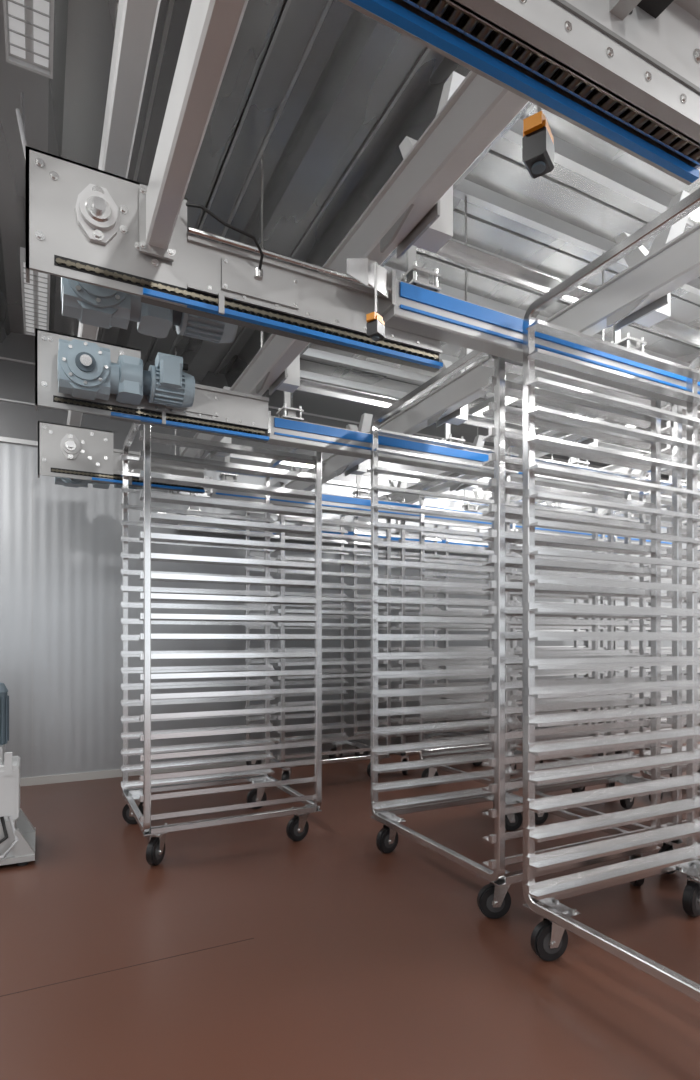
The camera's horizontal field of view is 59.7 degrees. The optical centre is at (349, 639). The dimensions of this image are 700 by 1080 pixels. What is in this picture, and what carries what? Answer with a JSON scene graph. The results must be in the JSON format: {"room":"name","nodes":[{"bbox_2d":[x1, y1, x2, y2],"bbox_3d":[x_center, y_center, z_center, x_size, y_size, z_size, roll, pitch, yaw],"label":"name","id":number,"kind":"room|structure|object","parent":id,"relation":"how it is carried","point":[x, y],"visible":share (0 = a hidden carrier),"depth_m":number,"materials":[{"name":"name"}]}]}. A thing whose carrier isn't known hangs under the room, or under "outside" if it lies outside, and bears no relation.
{"room":"industrial bakery","nodes":[
{"label":"industrial bakery","id":0,"kind":"room"},
{"bbox_2d":[20,247,49,335],"bbox_3d":[-1.762,-1.993,3.423,0.136,0.214,0.824,0,0,-27],"label":"lamp","id":1,"kind":"object","parent":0,"point":[36,293],"depth_m":3.39,"materials":[{"name":"white plastic"}]},
{"bbox_2d":[35,328,268,442],"bbox_3d":[-0.774,-1.004,2.483,0.901,0.282,0.112,0,0,-27],"label":"conveyor","id":2,"kind":"structure","parent":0,"point":[213,411],"depth_m":2.45,"materials":[{"name":"metal"}]},
{"bbox_2d":[57,339,194,407],"bbox_3d":[-0.834,-0.991,2.296,0.480,0.178,0.170,0,0,-27],"label":"motor","id":3,"kind":"object","parent":2,"relation":"attached to","point":[85,370],"visible":1,"depth_m":2.25,"materials":[{"name":"blue"}]},
{"bbox_2d":[0,332,685,777],"bbox_3d":[0.485,-0.550,5.617,9.354,3.100,0.125,0,0,-27],"label":"wall","id":4,"kind":"structure","parent":0,"point":[61,546],"depth_m":4.44,"materials":[{"name":"silver metal"}]},
{"bbox_2d":[20,738,521,786],"bbox_3d":[0.349,0.973,5.493,8.800,0.055,0.018,0,0,-27],"label":"baseboard","id":5,"kind":"structure","parent":4,"relation":"attached to","point":[39,780],"depth_m":4.42,"materials":[{"name":"grey"}]},
{"bbox_2d":[157,491,554,555],"bbox_3d":[0.537,-0.990,5.532,4.430,0.330,0.127,0,0,-27],"label":"rail","id":6,"kind":"object","parent":4,"relation":"attached to","point":[191,508],"visible":0.16,"depth_m":5.01,"materials":[{"name":"metal"}]},
{"bbox_2d":[0,725,699,1079],"bbox_3d":[2.507,1.050,1.246,9.000,0.100,9.750,0,0,-27],"label":"floor","id":7,"kind":"structure","parent":0,"point":[361,961],"depth_m":1.93,"materials":[{"name":"brown concrete"}]},
{"bbox_2d":[0,683,35,865],"bbox_3d":[-1.732,0.600,2.778,0.530,0.800,0.478,0,0,-27],"label":"machine","id":8,"kind":"object","parent":7,"relation":"on","point":[17,833],"visible":1,"depth_m":2.71,"materials":[{"name":"metal"}]},
{"bbox_2d":[0,938,252,996],"bbox_3d":[-1.320,1.000,1.539,2.240,0.001,0.003,0,0,-27],"label":"trim","id":9,"kind":"structure","parent":7,"relation":"on","point":[251,938],"depth_m":1.86,"materials":[{"name":"black"}]},
{"bbox_2d":[121,423,321,865],"bbox_3d":[-0.694,-0.030,3.186,0.867,2.060,0.791,0,0,-27],"label":"trolley","id":10,"kind":"object","parent":7,"relation":"on","point":[133,812],"visible":0.96,"depth_m":2.96,"materials":[{"name":"silver metal"}]},
{"bbox_2d":[245,481,390,786],"bbox_3d":[-0.258,-0.030,4.574,0.867,2.060,0.791,0,0,-27],"label":"trolley","id":11,"kind":"object","parent":7,"relation":"on","point":[335,754],"visible":0.58,"depth_m":4.34,"materials":[{"name":"silver metal"}]},
{"bbox_2d":[353,496,491,774],"bbox_3d":[0.580,-0.030,5.000,0.867,2.060,0.791,0,0,-27],"label":"trolley","id":12,"kind":"object","parent":7,"relation":"on","point":[402,554],"visible":0.45,"depth_m":4.79,"materials":[{"name":"silver metal"}]},
{"bbox_2d":[419,473,597,808],"bbox_3d":[1.034,-0.030,4.064,0.867,2.060,0.791,0,0,-27],"label":"trolley","id":13,"kind":"object","parent":7,"relation":"on","point":[428,772],"visible":0.34,"depth_m":4.22,"materials":[{"name":"silver metal"}]},
{"bbox_2d":[444,526,577,743],"bbox_3d":[1.418,-0.030,5.426,0.867,2.060,0.791,0,0,-27],"label":"trolley","id":14,"kind":"object","parent":7,"relation":"on","point":[446,541],"visible":0.1,"depth_m":5.57,"materials":[{"name":"silver metal"}]},
{"bbox_2d":[370,350,660,918],"bbox_3d":[0.682,-0.030,2.700,0.870,2.060,0.925,0,0,-27],"label":"trolley","id":15,"kind":"object","parent":7,"relation":"on","point":[494,899],"visible":0.84,"depth_m":2.45,"materials":[{"name":"silver metal"}]},
{"bbox_2d":[535,551,650,733],"bbox_3d":[2.274,-0.030,5.861,0.867,2.060,0.791,0,0,-27],"label":"trolley","id":16,"kind":"object","parent":7,"relation":"on","point":[586,643],"visible":0.06,"depth_m":5.69,"materials":[{"name":"silver metal"}]},
{"bbox_2d":[535,490,685,787],"bbox_3d":[1.889,-0.030,4.499,0.867,2.060,0.791,0,0,-27],"label":"trolley","id":17,"kind":"object","parent":7,"relation":"on","point":[610,538],"visible":0.09,"depth_m":4.33,"materials":[{"name":"silver metal"}]},
{"bbox_2d":[522,188,699,1002],"bbox_3d":[1.137,-0.030,1.727,0.869,2.060,0.932,0,0,-27],"label":"trolley","id":18,"kind":"object","parent":7,"relation":"on","point":[549,938],"visible":1,"depth_m":2.02,"materials":[{"name":"silver metal"}]},
{"bbox_2d":[522,402,699,873],"bbox_3d":[1.531,-0.030,3.127,0.869,2.060,0.932,0,0,-27],"label":"trolley","id":19,"kind":"object","parent":7,"relation":"on","point":[677,430],"visible":0.35,"depth_m":3.36,"materials":[{"name":"silver metal"}]},
{"bbox_2d":[614,504,699,772],"bbox_3d":[2.745,-0.030,4.934,0.867,2.060,0.791,0,0,-27],"label":"trolley","id":20,"kind":"object","parent":7,"relation":"on","point":[662,505],"visible":0.1,"depth_m":5.13,"materials":[{"name":"silver metal"}]},
{"bbox_2d":[639,458,699,800],"bbox_3d":[2.376,-0.030,3.561,0.870,2.060,0.925,0,0,-27],"label":"trolley","id":21,"kind":"object","parent":7,"relation":"on","point":[643,752],"visible":0.3,"depth_m":3.77,"materials":[{"name":"silver metal"}]},
{"bbox_2d":[0,0,699,451],"bbox_3d":[2.168,-2.040,1.915,9.000,0.320,8.250,0,0,-27],"label":"ceiling","id":22,"kind":"structure","parent":0,"point":[328,94],"depth_m":2.68,"materials":[{"name":"silver metal"}]},
{"bbox_2d":[16,92,26,155],"bbox_3d":[-1.001,-1.590,1.897,0.077,0.926,0.918,0,0,-34],"label":"power cable","id":23,"kind":"object","parent":22,"relation":"hanging from","point":[20,117],"visible":0.55,"depth_m":1.83,"materials":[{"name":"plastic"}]},
{"bbox_2d":[3,0,53,78],"bbox_3d":[-0.779,-1.993,1.466,0.136,0.214,1.244,0,0,-27],"label":"lamp","id":24,"kind":"object","parent":22,"relation":"attached to","point":[28,24],"depth_m":1.91,"materials":[{"name":"white plastic"}]},
{"bbox_2d":[67,0,160,426],"bbox_3d":[-0.778,-1.730,1.960,0.070,0.740,5.000,0,0,-27],"label":"cross beam","id":25,"kind":"structure","parent":22,"relation":"attached to","point":[135,20],"depth_m":1.51,"materials":[{"name":"grey metal"}]},
{"bbox_2d":[169,71,528,492],"bbox_3d":[-0.440,-1.584,2.856,0.167,1.032,3.708,0,0,-27],"label":"cross beam","id":26,"kind":"structure","parent":22,"relation":"attached to","point":[414,207],"depth_m":1.59,"materials":[{"name":"grey metal"}]},
{"bbox_2d":[38,421,204,493],"bbox_3d":[-1.254,-1.004,3.406,0.870,0.282,0.150,0,0,-27],"label":"conveyor","id":27,"kind":"structure","parent":26,"relation":"attached to","point":[65,451],"depth_m":3.30,"materials":[{"name":"metal"}]},
{"bbox_2d":[55,477,142,488],"bbox_3d":[-1.446,-0.971,3.534,0.480,0.178,0.170,0,0,-27],"label":"motor","id":28,"kind":"object","parent":27,"relation":"attached to","point":[68,482],"visible":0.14,"depth_m":3.48,"materials":[{"name":"blue"}]},
{"bbox_2d":[25,146,442,372],"bbox_3d":[-0.236,-1.004,1.689,1.170,0.282,0.174,0,0,-27],"label":"conveyor","id":29,"kind":"structure","parent":26,"relation":"attached to","point":[82,221],"depth_m":1.58,"materials":[{"name":"metal"}]},
{"bbox_2d":[61,277,237,342],"bbox_3d":[-0.566,-0.986,1.759,0.480,0.178,0.170,0,0,-27],"label":"motor","id":30,"kind":"object","parent":29,"relation":"attached to","point":[93,305],"visible":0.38,"depth_m":1.72,"materials":[{"name":"blue"}]},
{"bbox_2d":[139,0,247,261],"bbox_3d":[-0.296,-1.048,1.160,0.084,0.165,0.847,0,0,-27],"label":"cross beam","id":31,"kind":"structure","parent":29,"relation":"attached to","point":[212,26],"depth_m":1.17,"materials":[{"name":"grey metal"}]},
{"bbox_2d":[338,0,699,184],"bbox_3d":[-0.354,-1.032,0.585,2.300,0.336,0.120,0,0,-27],"label":"conveyor","id":32,"kind":"structure","parent":31,"relation":"attached to","point":[625,73],"depth_m":0.96,"materials":[{"name":"metal"}]},
{"bbox_2d":[522,105,553,178],"bbox_3d":[0.335,-0.971,1.087,0.042,0.258,0.059,0,0,34],"label":"sensor","id":33,"kind":"object","parent":32,"relation":"attached to","point":[538,139],"visible":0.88,"depth_m":1.07,"materials":[{"name":"black plastic"}]},
{"bbox_2d":[366,262,384,341],"bbox_3d":[0.068,-0.918,1.648,0.034,0.206,0.047,0,0,34],"label":"sensor","id":34,"kind":"object","parent":29,"relation":"attached to","point":[375,323],"visible":1,"depth_m":1.64,"materials":[{"name":"black plastic"}]},
{"bbox_2d":[346,240,699,410],"bbox_3d":[1.946,-1.117,2.754,4.435,0.330,0.127,0,0,-27],"label":"rail","id":35,"kind":"object","parent":26,"relation":"attached to","point":[411,303],"visible":0.78,"depth_m":1.98,"materials":[{"name":"metal"}]},
{"bbox_2d":[285,190,699,490],"bbox_3d":[0.466,-1.584,3.037,0.167,1.032,4.208,0,0,-27],"label":"cross beam","id":36,"kind":"structure","parent":22,"relation":"attached to","point":[640,293],"depth_m":2.12,"materials":[{"name":"grey metal"}]},
{"bbox_2d":[384,251,699,503],"bbox_3d":[1.269,-1.584,3.445,0.167,1.032,4.208,0,0,-27],"label":"cross beam","id":37,"kind":"structure","parent":22,"relation":"attached to","point":[409,498],"depth_m":4.27,"materials":[{"name":"white metal"}]},
{"bbox_2d":[204,453,671,545],"bbox_3d":[0.981,-1.025,4.658,4.430,0.330,0.127,0,0,-27],"label":"rail","id":38,"kind":"object","parent":37,"relation":"attached to","point":[360,505],"visible":0.48,"depth_m":4.18,"materials":[{"name":"metal"}]},
{"bbox_2d":[265,379,699,509],"bbox_3d":[1.452,-1.075,3.731,4.430,0.330,0.127,0,0,-27],"label":"rail","id":39,"kind":"object","parent":37,"relation":"attached to","point":[287,430],"visible":0.47,"depth_m":3.07,"materials":[{"name":"metal"}]},
{"bbox_2d":[473,424,699,509],"bbox_3d":[2.089,-1.584,3.861,0.167,1.032,4.208,0,0,-27],"label":"cross beam","id":40,"kind":"structure","parent":22,"relation":"attached to","point":[615,468],"depth_m":4.27,"materials":[{"name":"white metal"}]},
{"bbox_2d":[547,454,699,514],"bbox_3d":[2.909,-1.584,4.278,0.167,1.032,4.208,0,0,-27],"label":"cross beam","id":41,"kind":"structure","parent":22,"relation":"attached to","point":[600,511],"depth_m":5.54,"materials":[{"name":"white metal"}]},
{"bbox_2d":[468,381,540,416],"bbox_3d":[1.312,-1.983,4.593,0.136,0.234,1.224,0,0,-27],"label":"lamp","id":42,"kind":"object","parent":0,"point":[477,410],"depth_m":4.92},
{"bbox_2d":[686,207,699,227],"bbox_3d":[1.770,-1.983,2.190,0.136,0.234,1.224,0,0,-27],"label":"lamp","id":43,"kind":"object","parent":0,"point":[694,217],"depth_m":2.71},
{"bbox_2d":[698,522,699,715],"bbox_3d":[6.157,-0.550,3.886,0.100,3.100,8.150,0,0,-27],"label":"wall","id":44,"kind":"structure","parent":0,"point":[698,522],"depth_m":7.48,"materials":[{"name":"grey"}]}
]}

